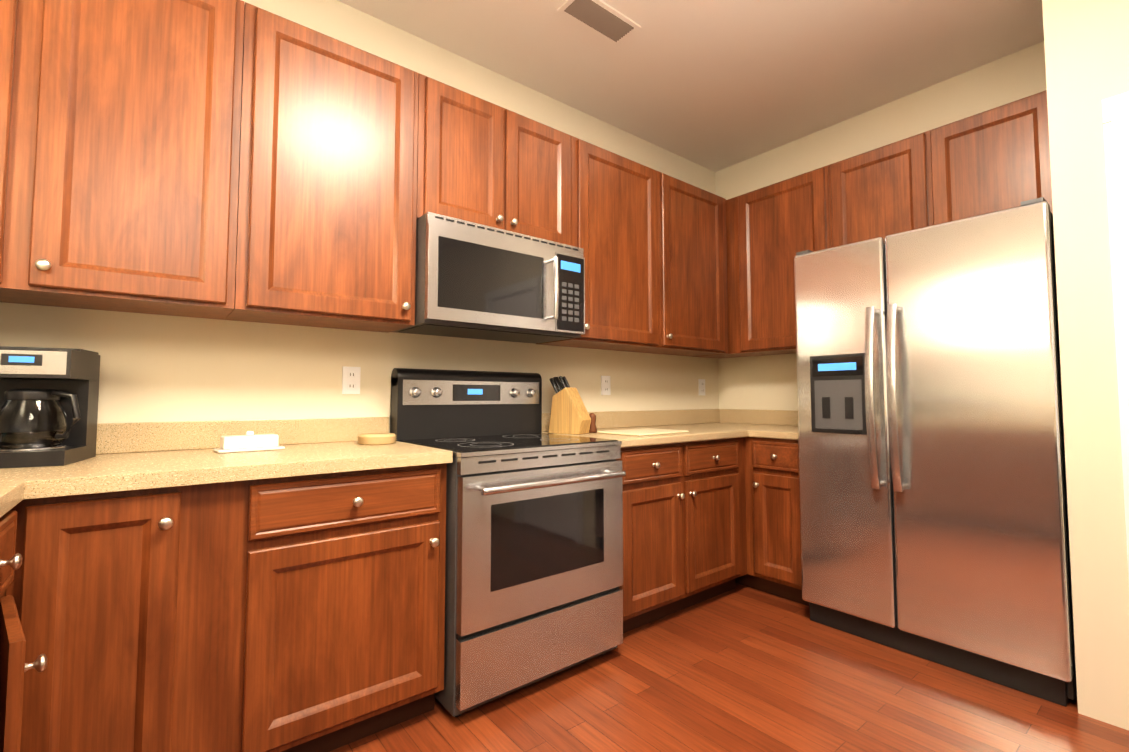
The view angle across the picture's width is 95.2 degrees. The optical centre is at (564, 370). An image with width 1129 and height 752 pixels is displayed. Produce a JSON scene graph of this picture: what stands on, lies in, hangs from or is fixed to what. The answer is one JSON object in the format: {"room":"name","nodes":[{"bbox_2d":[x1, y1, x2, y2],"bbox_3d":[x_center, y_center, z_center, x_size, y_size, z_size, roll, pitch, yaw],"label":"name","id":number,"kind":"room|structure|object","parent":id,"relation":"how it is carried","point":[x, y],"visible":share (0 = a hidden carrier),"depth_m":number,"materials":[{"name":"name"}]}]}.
{"room":"kitchen","nodes":[
{"label":"kitchen","id":0,"kind":"room"},
{"bbox_2d":[0,0,718,432],"bbox_3d":[-0.506,-0.167,2.591,4.360,2.800,0.120,2,-4,-39],"label":"wall","id":1,"kind":"structure","parent":0,"point":[164,368],"depth_m":2.17,"materials":[{"name":"beige paint"}]},
{"bbox_2d":[0,0,244,319],"bbox_3d":[-1.555,-0.729,1.471,1.040,1.035,0.356,2,-4,-39],"label":"upper cabinet","id":2,"kind":"object","parent":1,"relation":"attached to","point":[120,121],"visible":1,"depth_m":1.51,"materials":[{"name":"brown wood"}]},
{"bbox_2d":[96,417,388,453],"bbox_3d":[-1.408,0.226,1.754,1.627,0.100,0.020,2,-4,-39],"label":"backsplash","id":3,"kind":"structure","parent":1,"relation":"attached to","point":[114,438],"depth_m":1.85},
{"bbox_2d":[225,2,418,332],"bbox_3d":[-0.911,-0.702,1.986,0.606,1.035,0.356,2,-4,-39],"label":"upper cabinet","id":4,"kind":"object","parent":1,"relation":"attached to","point":[327,211],"visible":1,"depth_m":1.85,"materials":[{"name":"brown wood"}]},
{"bbox_2d":[342,366,360,393],"bbox_3d":[-0.901,0.042,2.180,0.072,0.116,0.009,2,-4,-39],"label":"electrical outlet","id":5,"kind":"object","parent":1,"relation":"attached to","point":[350,380],"visible":1,"depth_m":2.18,"materials":[{"name":"white paint"}]},
{"bbox_2d":[416,73,570,244],"bbox_3d":[-0.358,-0.897,2.438,0.804,0.598,0.356,2,-4,-39],"label":"upper cabinet","id":6,"kind":"object","parent":1,"relation":"attached to","point":[483,162],"visible":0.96,"depth_m":2.28,"materials":[{"name":"brown wood"}]},
{"bbox_2d":[392,212,584,343],"bbox_3d":[-0.319,-0.380,2.361,0.796,0.434,0.466,2,-4,-39],"label":"over-the-range microwave","id":7,"kind":"object","parent":6,"relation":"attached to","point":[477,281],"visible":0.98,"depth_m":2.18,"materials":[{"name":"silver metal"}]},
{"bbox_2d":[537,136,658,350],"bbox_3d":[0.209,-0.655,2.879,0.644,1.035,0.356,2,-4,-39],"label":"upper cabinet","id":8,"kind":"object","parent":1,"relation":"attached to","point":[614,230],"visible":0.77,"depth_m":2.76,"materials":[{"name":"brown wood"}]},
{"bbox_2d":[601,376,610,394],"bbox_3d":[0.249,0.090,3.099,0.072,0.116,0.009,2,-4,-39],"label":"electrical outlet","id":9,"kind":"object","parent":1,"relation":"attached to","point":[605,385],"visible":1,"depth_m":3.09,"materials":[{"name":"white paint"}]},
{"bbox_2d":[542,409,719,431],"bbox_3d":[0.493,0.305,3.271,1.675,0.100,0.020,2,-4,-39],"label":"backsplash","id":10,"kind":"structure","parent":1,"relation":"attached to","point":[612,419],"depth_m":3.30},
{"bbox_2d":[626,171,727,355],"bbox_3d":[0.729,-0.633,3.294,0.684,1.035,0.356,2,-4,-39],"label":"upper cabinet","id":11,"kind":"object","parent":1,"relation":"attached to","point":[692,284],"visible":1,"depth_m":3.16,"materials":[{"name":"brown wood"}]},
{"bbox_2d":[698,379,704,394],"bbox_3d":[0.984,0.120,3.685,0.072,0.116,0.009,2,-4,-39],"label":"electrical outlet","id":12,"kind":"object","parent":1,"relation":"attached to","point":[701,385],"visible":1,"depth_m":3.68,"materials":[{"name":"white paint"}]},
{"bbox_2d":[337,0,1043,171],"bbox_3d":[1.318,-1.730,0.274,4.700,0.080,6.300,2,-4,-39],"label":"ceiling","id":13,"kind":"structure","parent":0,"point":[715,85],"depth_m":2.56,"materials":[{"name":"white paint"}]},
{"bbox_2d":[557,0,640,45],"bbox_3d":[0.159,-1.577,2.312,0.360,0.010,0.160,2,-4,-39],"label":"ceiling vent","id":14,"kind":"object","parent":13,"relation":"in","point":[606,21],"visible":1,"depth_m":2.31,"materials":[{"name":"white paint"}]},
{"bbox_2d":[329,583,1128,751],"bbox_3d":[1.318,1.136,0.125,4.700,0.060,6.300,2,-4,-39],"label":"floor","id":15,"kind":"structure","parent":0,"point":[740,668],"depth_m":1.84,"materials":[{"name":"brown wood"}]},
{"bbox_2d":[0,510,46,751],"bbox_3d":[-1.488,0.717,1.044,0.709,0.873,0.990,2,-4,-39],"label":"base cabinet","id":16,"kind":"object","parent":15,"relation":"on","point":[14,666],"visible":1,"depth_m":0.93,"materials":[{"name":"brown wood"}]},
{"bbox_2d":[6,463,446,751],"bbox_3d":[-0.991,0.750,1.663,1.051,0.873,0.642,2,-4,-39],"label":"base cabinet","id":17,"kind":"object","parent":15,"relation":"on","point":[305,613],"visible":1,"depth_m":1.40,"materials":[{"name":"brown wood"}]},
{"bbox_2d":[390,368,625,716],"bbox_3d":[-0.237,0.600,2.199,0.764,1.226,0.741,2,-4,-39],"label":"range","id":18,"kind":"object","parent":15,"relation":"on","point":[534,557],"visible":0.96,"depth_m":1.96,"materials":[{"name":"silver metal"}]},
{"bbox_2d":[616,437,746,632],"bbox_3d":[0.449,0.809,2.812,1.064,0.873,0.642,2,-4,-39],"label":"base cabinet","id":19,"kind":"object","parent":15,"relation":"on","point":[684,525],"visible":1,"depth_m":2.56,"materials":[{"name":"brown wood"}]},
{"bbox_2d":[542,422,797,447],"bbox_3d":[0.785,0.356,2.902,1.675,0.040,0.959,2,-4,-39],"label":"countertop","id":20,"kind":"structure","parent":19,"relation":"on","point":[706,431],"depth_m":2.79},
{"bbox_2d":[549,376,590,433],"bbox_3d":[0.022,0.175,2.642,0.206,0.293,0.105,-2,-3,31],"label":"knife block","id":21,"kind":"object","parent":20,"relation":"on","point":[569,414],"visible":1,"depth_m":2.60,"materials":[{"name":"brown wood"}]},
{"bbox_2d":[589,413,596,432],"bbox_3d":[0.144,0.273,2.684,0.052,0.102,0.052,2,-4,-39],"label":"pepper mill","id":22,"kind":"object","parent":20,"relation":"on","point":[593,428],"visible":0.77,"depth_m":2.67,"materials":[{"name":"brown wood"}]},
{"bbox_2d":[597,428,688,435],"bbox_3d":[0.409,0.318,2.670,0.400,0.010,0.280,3,-4,-42],"label":"cutting board","id":23,"kind":"object","parent":20,"relation":"on","point":[642,432],"visible":1,"depth_m":2.62,"materials":[{"name":"beige"}]},
{"bbox_2d":[735,437,808,605],"bbox_3d":[1.183,0.829,3.195,0.658,0.873,0.959,2,-4,-39],"label":"base cabinet","id":24,"kind":"object","parent":15,"relation":"on","point":[773,535],"visible":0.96,"depth_m":2.80,"materials":[{"name":"brown wood"}]},
{"bbox_2d":[794,197,1076,706],"bbox_3d":[1.707,0.306,2.402,0.807,1.835,0.956,2,-4,-39],"label":"refrigerator","id":25,"kind":"object","parent":15,"relation":"on","point":[934,526],"visible":0.98,"depth_m":2.11,"materials":[{"name":"silver metal"}]},
{"bbox_3d":[0.185,0.606,-1.090,0.655,0.873,1.576,2,-4,-39],"label":"base cabinet","id":26,"kind":"object","parent":15,"relation":"on","visible":0},
{"bbox_2d":[0,466,43,517],"bbox_3d":[-0.580,0.267,-0.134,0.630,0.179,3.997,2,-4,-39],"label":"countertop","id":27,"kind":"structure","parent":26,"relation":"on","point":[17,485],"depth_m":1.13,"materials":[{"name":"white stone"}]},
{"bbox_2d":[0,346,99,467],"bbox_3d":[-1.478,0.098,1.463,0.217,0.323,0.235,1,-3,-27],"label":"coffee maker","id":28,"kind":"object","parent":27,"relation":"on","point":[49,406],"visible":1,"depth_m":1.40,"materials":[{"name":"black plastic"}]},
{"bbox_2d":[36,441,452,498],"bbox_3d":[-0.983,0.294,1.699,1.027,0.040,0.633,2,-4,-39],"label":"countertop","id":29,"kind":"structure","parent":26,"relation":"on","point":[105,473],"depth_m":1.46,"materials":[{"name":"white stone"}]},
{"bbox_2d":[213,431,284,452],"bbox_3d":[-1.091,0.244,1.787,0.200,0.066,0.100,3,-4,-43],"label":"butter dish","id":30,"kind":"object","parent":29,"relation":"on","point":[249,441],"visible":1,"depth_m":1.75,"materials":[{"name":"white ceramic"}]},
{"bbox_2d":[357,433,396,444],"bbox_3d":[-0.751,0.273,2.065,0.150,0.036,0.150,2,-4,-39],"label":"trivet","id":31,"kind":"object","parent":29,"relation":"on","point":[375,438],"visible":1,"depth_m":2.01,"materials":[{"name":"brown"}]},
{"bbox_2d":[715,41,1046,409],"bbox_3d":[3.029,-0.221,1.564,0.120,2.800,5.900,2,-4,-39],"label":"wall","id":32,"kind":"structure","parent":0,"point":[767,382],"depth_m":3.15,"materials":[{"name":"beige paint"}]},
{"bbox_2d":[720,409,797,425],"bbox_3d":[1.440,0.312,3.409,0.023,0.100,0.930,2,-4,-39],"label":"backsplash","id":33,"kind":"structure","parent":32,"relation":"attached to","point":[745,416],"depth_m":3.52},
{"bbox_2d":[692,165,830,358],"bbox_3d":[1.301,-0.630,3.364,0.356,1.035,0.961,2,-4,-39],"label":"upper cabinet","id":34,"kind":"object","parent":32,"relation":"attached to","point":[772,230],"visible":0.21,"depth_m":3.19,"materials":[{"name":"brown wood"}]},
{"bbox_2d":[828,90,1052,247],"bbox_3d":[1.904,-0.895,2.623,0.356,0.582,0.966,2,-4,-39],"label":"upper cabinet","id":35,"kind":"object","parent":32,"relation":"attached to","point":[996,159],"depth_m":2.48,"materials":[{"name":"brown wood"}]},
{"bbox_2d":[1042,0,1128,729],"bbox_3d":[3.306,-0.274,0.546,0.720,2.800,3.962,2,-4,-39],"label":"wall","id":36,"kind":"structure","parent":0,"point":[1086,44],"depth_m":1.80,"materials":[{"name":"beige paint"}]},
{"bbox_2d":[1102,92,1128,578],"bbox_3d":[2.199,0.108,1.413,0.144,2.128,0.919,2,-4,-39],"label":"door frame","id":37,"kind":"structure","parent":36,"relation":"attached to","point":[1115,112],"depth_m":1.74,"materials":[{"name":"white paint"}]}
]}

